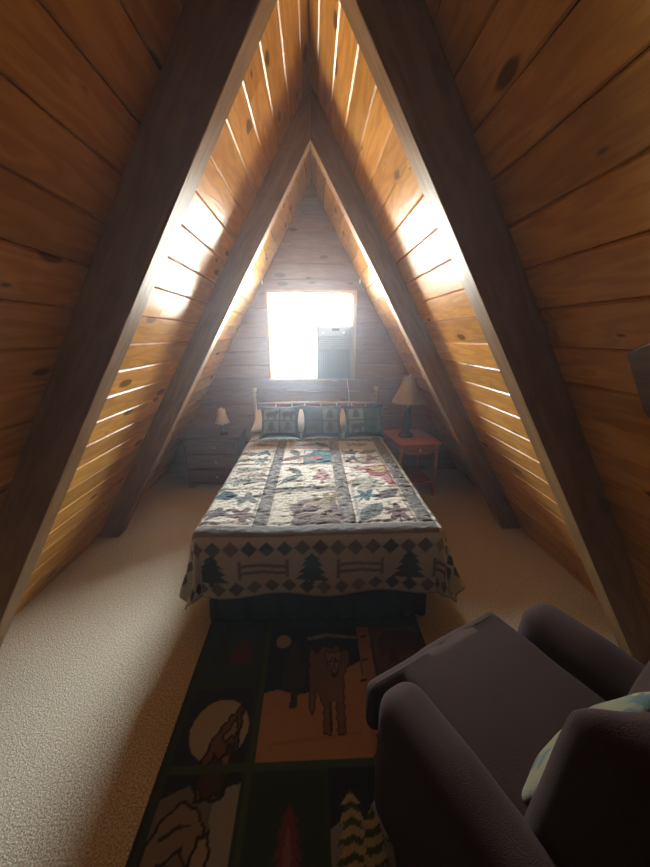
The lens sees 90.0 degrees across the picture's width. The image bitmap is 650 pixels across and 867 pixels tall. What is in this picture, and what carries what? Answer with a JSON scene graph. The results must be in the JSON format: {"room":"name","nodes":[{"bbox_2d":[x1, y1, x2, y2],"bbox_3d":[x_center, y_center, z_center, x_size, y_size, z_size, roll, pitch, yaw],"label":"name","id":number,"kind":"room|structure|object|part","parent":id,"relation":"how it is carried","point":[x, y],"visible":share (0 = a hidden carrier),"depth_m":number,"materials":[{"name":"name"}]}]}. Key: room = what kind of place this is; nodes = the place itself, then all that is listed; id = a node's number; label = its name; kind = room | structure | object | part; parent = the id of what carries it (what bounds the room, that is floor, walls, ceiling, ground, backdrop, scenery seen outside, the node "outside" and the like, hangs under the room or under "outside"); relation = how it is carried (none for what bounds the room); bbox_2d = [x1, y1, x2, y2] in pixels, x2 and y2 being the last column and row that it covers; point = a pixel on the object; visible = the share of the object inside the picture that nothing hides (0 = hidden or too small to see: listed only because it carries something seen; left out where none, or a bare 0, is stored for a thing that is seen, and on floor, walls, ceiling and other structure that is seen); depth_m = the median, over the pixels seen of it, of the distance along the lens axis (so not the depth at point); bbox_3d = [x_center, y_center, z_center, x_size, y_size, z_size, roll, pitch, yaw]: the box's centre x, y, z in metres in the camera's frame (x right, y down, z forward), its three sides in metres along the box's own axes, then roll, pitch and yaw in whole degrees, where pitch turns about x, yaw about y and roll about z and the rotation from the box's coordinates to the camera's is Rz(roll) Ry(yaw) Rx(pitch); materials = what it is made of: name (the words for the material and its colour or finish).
{"room":"attic bedroom","nodes":[
{"label":"attic bedroom","id":0,"kind":"room"},
{"bbox_2d":[0,0,310,617],"bbox_3d":[-1.034,-0.238,0.583,2.068,3.550,6.730,-1,17,-2],"label":"wall","id":1,"kind":"structure","parent":0,"point":[78,78],"depth_m":1.07,"materials":[{"name":"brown wood"}]},
{"bbox_2d":[0,0,276,647],"bbox_3d":[-0.997,-0.266,1.240,1.896,3.192,0.100,-1,17,-2],"label":"rafter beam","id":2,"kind":"structure","parent":1,"relation":"attached to","point":[214,44],"depth_m":1.11,"materials":[{"name":"brown wood"}]},
{"bbox_2d":[99,83,309,536],"bbox_3d":[-1.044,-0.638,2.474,1.896,3.192,0.100,-1,17,-2],"label":"rafter beam","id":3,"kind":"structure","parent":1,"relation":"attached to","point":[294,148],"depth_m":2.36,"materials":[{"name":"brown wood"}]},
{"bbox_2d":[167,179,456,472],"bbox_3d":[-0.148,-1.082,3.849,4.100,3.350,0.140,-1,17,-2],"label":"wall","id":4,"kind":"structure","parent":0,"point":[310,255],"depth_m":3.85,"materials":[{"name":"brown wood"}]},
{"bbox_2d":[265,290,356,380],"bbox_3d":[-0.152,-1.136,3.821,1.020,1.000,0.142,-1,17,-2],"label":"window","id":5,"kind":"structure","parent":4,"relation":"in","point":[353,293],"depth_m":3.73,"materials":[{"name":"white wood"}]},
{"bbox_3d":[-0.375,-1.136,3.829,0.524,0.943,0.030,-1,17,-2],"label":"sash","id":6,"kind":"part","parent":5,"relation":"part of","materials":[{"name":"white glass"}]},
{"bbox_3d":[0.095,-1.413,3.727,0.454,0.354,0.030,-1,17,-2],"label":"sash","id":7,"kind":"part","parent":5,"relation":"part of","materials":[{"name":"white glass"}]},
{"bbox_2d":[316,326,353,405],"bbox_3d":[0.111,-0.673,3.972,0.430,1.205,0.460,-1,17,-2],"label":"air conditioner","id":8,"kind":"object","parent":5,"relation":"attached to","point":[334,344],"visible":1,"depth_m":3.68,"materials":[{"name":"grey plastic"}]},
{"bbox_3d":[0.098,-1.025,3.653,0.380,0.133,0.026,-1,17,-2],"label":"louvre frame","id":9,"kind":"part","parent":8,"relation":"part of","materials":[{"name":"plastic"}]},
{"bbox_2d":[317,349,350,378],"bbox_3d":[0.098,-0.797,3.721,0.380,0.339,0.028,-1,17,-2],"label":"grille","id":10,"kind":"object","parent":8,"relation":"attached to","point":[331,363],"depth_m":3.71,"materials":[{"name":"grey plastic"}]},
{"bbox_3d":[0.098,-1.139,3.616,0.380,0.102,0.030,-1,17,-2],"label":"control panel","id":11,"kind":"part","parent":8,"relation":"part of","materials":[{"name":"plastic"}]},
{"bbox_3d":[0.203,-0.919,3.762,0.271,0.613,0.094,-3,17,-11],"label":"filler panel","id":12,"kind":"part","parent":8,"relation":"part of","materials":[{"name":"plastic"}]},
{"bbox_2d":[0,469,645,866],"bbox_3d":[-0.025,1.493,1.144,4.200,0.120,6.730,-1,17,-2],"label":"floor","id":13,"kind":"structure","parent":0,"point":[97,669],"depth_m":1.84,"materials":[{"name":"beige carpet"}]},
{"bbox_2d":[179,428,246,487],"bbox_3d":[-1.284,0.288,3.861,0.660,0.620,0.433,-1,17,-2],"label":"dresser","id":14,"kind":"object","parent":13,"relation":"on","point":[210,457],"visible":0.84,"depth_m":3.68,"materials":[{"name":"brown wood"}]},
{"bbox_3d":[-1.278,0.480,3.746,0.564,0.155,0.035,-1,17,-2],"label":"drawer","id":15,"kind":"part","parent":14,"relation":"part of","materials":[{"name":"brown wood"}]},
{"bbox_3d":[-1.278,0.153,3.647,0.564,0.137,0.035,-1,17,-2],"label":"drawer","id":16,"kind":"part","parent":14,"relation":"part of","materials":[{"name":"brown wood"}]},
{"bbox_3d":[-1.278,0.307,3.694,0.564,0.155,0.035,-1,17,-2],"label":"drawer","id":17,"kind":"part","parent":14,"relation":"part of","materials":[{"name":"brown wood"}]},
{"bbox_2d":[215,408,229,434],"bbox_3d":[-1.162,-0.144,3.674,0.166,0.313,0.166,-1,17,-2],"label":"table lamp","id":18,"kind":"object","parent":14,"relation":"on","point":[221,418],"visible":1,"depth_m":3.62,"materials":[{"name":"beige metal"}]},
{"bbox_3d":[-1.162,-0.199,3.658,0.166,0.158,0.166,-1,17,-2],"label":"lamp shade","id":19,"kind":"part","parent":18,"relation":"part of","materials":[{"name":"beige fabric"}]},
{"bbox_2d":[125,614,425,866],"bbox_3d":[-0.033,1.418,1.165,1.276,0.011,1.914,-1,17,-2],"label":"area rug","id":20,"kind":"object","parent":13,"relation":"on","point":[269,758],"visible":0.7,"depth_m":1.37,"materials":[{"name":"multicoloured carpet"}]},
{"bbox_2d":[366,603,649,866],"bbox_3d":[0.683,0.929,1.005,0.919,1.016,0.818,-9,19,-27],"label":"armchair","id":21,"kind":"object","parent":20,"relation":"on","point":[462,723],"visible":0.97,"depth_m":0.92,"materials":[{"name":"brown fabric"}]},
{"bbox_3d":[0.372,1.150,0.886,0.196,0.586,0.656,-9,19,-27],"label":"armrest","id":22,"kind":"part","parent":21,"relation":"part of","materials":[{"name":"brown fabric"}]},
{"bbox_2d":[366,612,605,816],"bbox_3d":[0.578,0.987,1.085,0.700,0.230,0.606,-9,19,-27],"label":"seat cushion","id":23,"kind":"object","parent":21,"relation":"on","point":[504,690],"depth_m":1.11,"materials":[{"name":"brown fabric"}]},
{"bbox_3d":[1.010,1.046,1.198,0.193,0.609,0.637,-9,19,-27],"label":"armrest","id":24,"kind":"part","parent":21,"relation":"part of","materials":[{"name":"brown fabric"}]},
{"bbox_2d":[522,692,649,805],"bbox_3d":[0.719,0.839,0.871,0.440,0.256,0.156,-9,19,-27],"label":"throw pillow","id":25,"kind":"object","parent":21,"relation":"on","point":[636,702],"visible":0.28,"depth_m":0.86,"materials":[{"name":"fabric"}]},
{"bbox_3d":[0.798,0.833,0.754,0.612,0.686,0.328,-9,19,-27],"label":"backrest","id":26,"kind":"part","parent":21,"relation":"part of","materials":[{"name":"brown fabric"}]},
{"bbox_2d":[252,386,377,411],"bbox_3d":[-0.071,0.299,2.941,1.484,1.130,2.200,-1,17,-2],"label":"bed","id":27,"kind":"object","parent":13,"relation":"on","point":[254,389],"visible":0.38,"depth_m":3.84,"materials":[{"name":"brown wood"}]},
{"bbox_3d":[-0.110,-0.161,3.919,1.400,0.463,0.024,-1,17,-2],"label":"headboard rail","id":28,"kind":"part","parent":27,"relation":"part of","materials":[{"name":"beige wood"}]},
{"bbox_2d":[209,590,426,621],"bbox_3d":[-0.067,0.668,2.953,1.382,0.384,2.092,-1,17,-2],"label":"bed skirt","id":29,"kind":"object","parent":27,"relation":"on","point":[374,604],"visible":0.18,"depth_m":2.00,"materials":[{"name":"black fabric"}]},
{"bbox_2d":[179,431,464,609],"bbox_3d":[-0.037,0.454,2.811,1.674,0.458,2.206,-1,17,-2],"label":"quilt","id":30,"kind":"object","parent":27,"relation":"on","point":[313,516],"visible":0.91,"depth_m":1.85,"materials":[{"name":"fabric"}]},
{"bbox_2d":[250,409,303,431],"bbox_3d":[-0.462,-0.154,3.667,0.700,0.210,0.371,-1,17,-2],"label":"bed pillow","id":31,"kind":"object","parent":30,"relation":"on","point":[257,426],"visible":0.28,"depth_m":3.55,"materials":[{"name":"white fabric"}]},
{"bbox_2d":[259,405,300,439],"bbox_3d":[-0.466,-0.118,3.371,0.440,0.320,0.215,-1,17,-3],"label":"throw pillow","id":32,"kind":"object","parent":30,"relation":"on","point":[276,421],"visible":1,"depth_m":3.32,"materials":[{"name":"grey fabric"}]},
{"bbox_2d":[301,404,342,438],"bbox_3d":[-0.031,-0.123,3.387,0.440,0.333,0.200,0,17,-1],"label":"throw pillow","id":33,"kind":"object","parent":30,"relation":"on","point":[318,421],"visible":1,"depth_m":3.33,"materials":[{"name":"grey fabric"}]},
{"bbox_2d":[340,408,345,430],"bbox_3d":[0.268,-0.163,3.693,0.700,0.211,0.371,-1,17,-2],"label":"bed pillow","id":34,"kind":"object","parent":30,"relation":"on","point":[342,413],"visible":0.1,"depth_m":3.57,"materials":[{"name":"white fabric"}]},
{"bbox_2d":[342,404,384,438],"bbox_3d":[0.404,-0.127,3.401,0.440,0.320,0.217,-1,17,-4],"label":"throw pillow","id":35,"kind":"object","parent":30,"relation":"on","point":[360,420],"visible":1,"depth_m":3.35,"materials":[{"name":"grey fabric"}]},
{"bbox_2d":[384,429,441,495],"bbox_3d":[0.963,0.330,3.721,0.480,0.620,0.570,-2,17,-8],"label":"end table","id":36,"kind":"object","parent":13,"relation":"on","point":[422,443],"visible":0.81,"depth_m":3.54,"materials":[{"name":"brown wood"}]},
{"bbox_3d":[0.733,0.281,3.922,0.042,0.597,0.041,-2,17,-8],"label":"leg","id":37,"kind":"part","parent":36,"relation":"part of","materials":[{"name":"brown wood"}]},
{"bbox_3d":[0.797,0.416,3.476,0.042,0.597,0.041,-2,17,-8],"label":"leg","id":38,"kind":"part","parent":36,"relation":"part of","materials":[{"name":"brown wood"}]},
{"bbox_2d":[392,374,424,437],"bbox_3d":[0.907,-0.304,3.549,0.363,0.690,0.363,-1,17,-2],"label":"table lamp","id":39,"kind":"object","parent":36,"relation":"on","point":[409,393],"visible":1,"depth_m":3.43,"materials":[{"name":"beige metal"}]},
{"bbox_3d":[0.907,-0.475,3.498,0.363,0.281,0.363,-1,17,-2],"label":"lamp shade","id":40,"kind":"part","parent":39,"relation":"part of","materials":[{"name":"beige fabric"}]},
{"bbox_2d":[402,466,431,483],"bbox_3d":[0.963,0.475,3.765,0.380,0.016,0.450,-2,17,-8],"label":"shelf","id":41,"kind":"object","parent":36,"relation":"attached to","point":[415,475],"depth_m":3.72,"materials":[{"name":"brown wood"}]},
{"bbox_3d":[0.994,0.176,3.436,0.350,0.113,0.018,-2,17,-7],"label":"drawer","id":42,"kind":"part","parent":36,"relation":"part of","materials":[{"name":"brown wood"}]},
{"bbox_3d":[1.193,0.400,3.528,0.042,0.597,0.041,-2,17,-8],"label":"leg","id":43,"kind":"part","parent":36,"relation":"part of","materials":[{"name":"brown wood"}]},
{"bbox_2d":[309,0,649,613],"bbox_3d":[0.985,-0.260,0.655,2.068,3.550,6.730,-1,17,-2],"label":"wall","id":44,"kind":"structure","parent":0,"point":[555,94],"depth_m":1.03,"materials":[{"name":"brown wood"}]},
{"bbox_2d":[310,83,520,528],"bbox_3d":[0.853,-0.659,2.541,1.896,3.192,0.100,-1,17,-2],"label":"trim","id":45,"kind":"structure","parent":44,"relation":"attached to","point":[325,146],"depth_m":2.39,"materials":[{"name":"brown wood"}]},
{"bbox_2d":[339,0,649,664],"bbox_3d":[0.901,-0.286,1.307,1.896,3.192,0.100,-1,17,-2],"label":"rafter beam","id":46,"kind":"structure","parent":44,"relation":"attached to","point":[399,43],"depth_m":1.16,"materials":[{"name":"brown wood"}]},
{"bbox_2d":[627,342,649,417],"bbox_3d":[0.933,-0.086,0.772,0.178,0.282,0.390,-1,17,-2],"label":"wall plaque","id":47,"kind":"object","parent":44,"relation":"attached to","point":[638,358],"visible":1,"depth_m":0.92,"materials":[{"name":"brown wood"}]}
]}

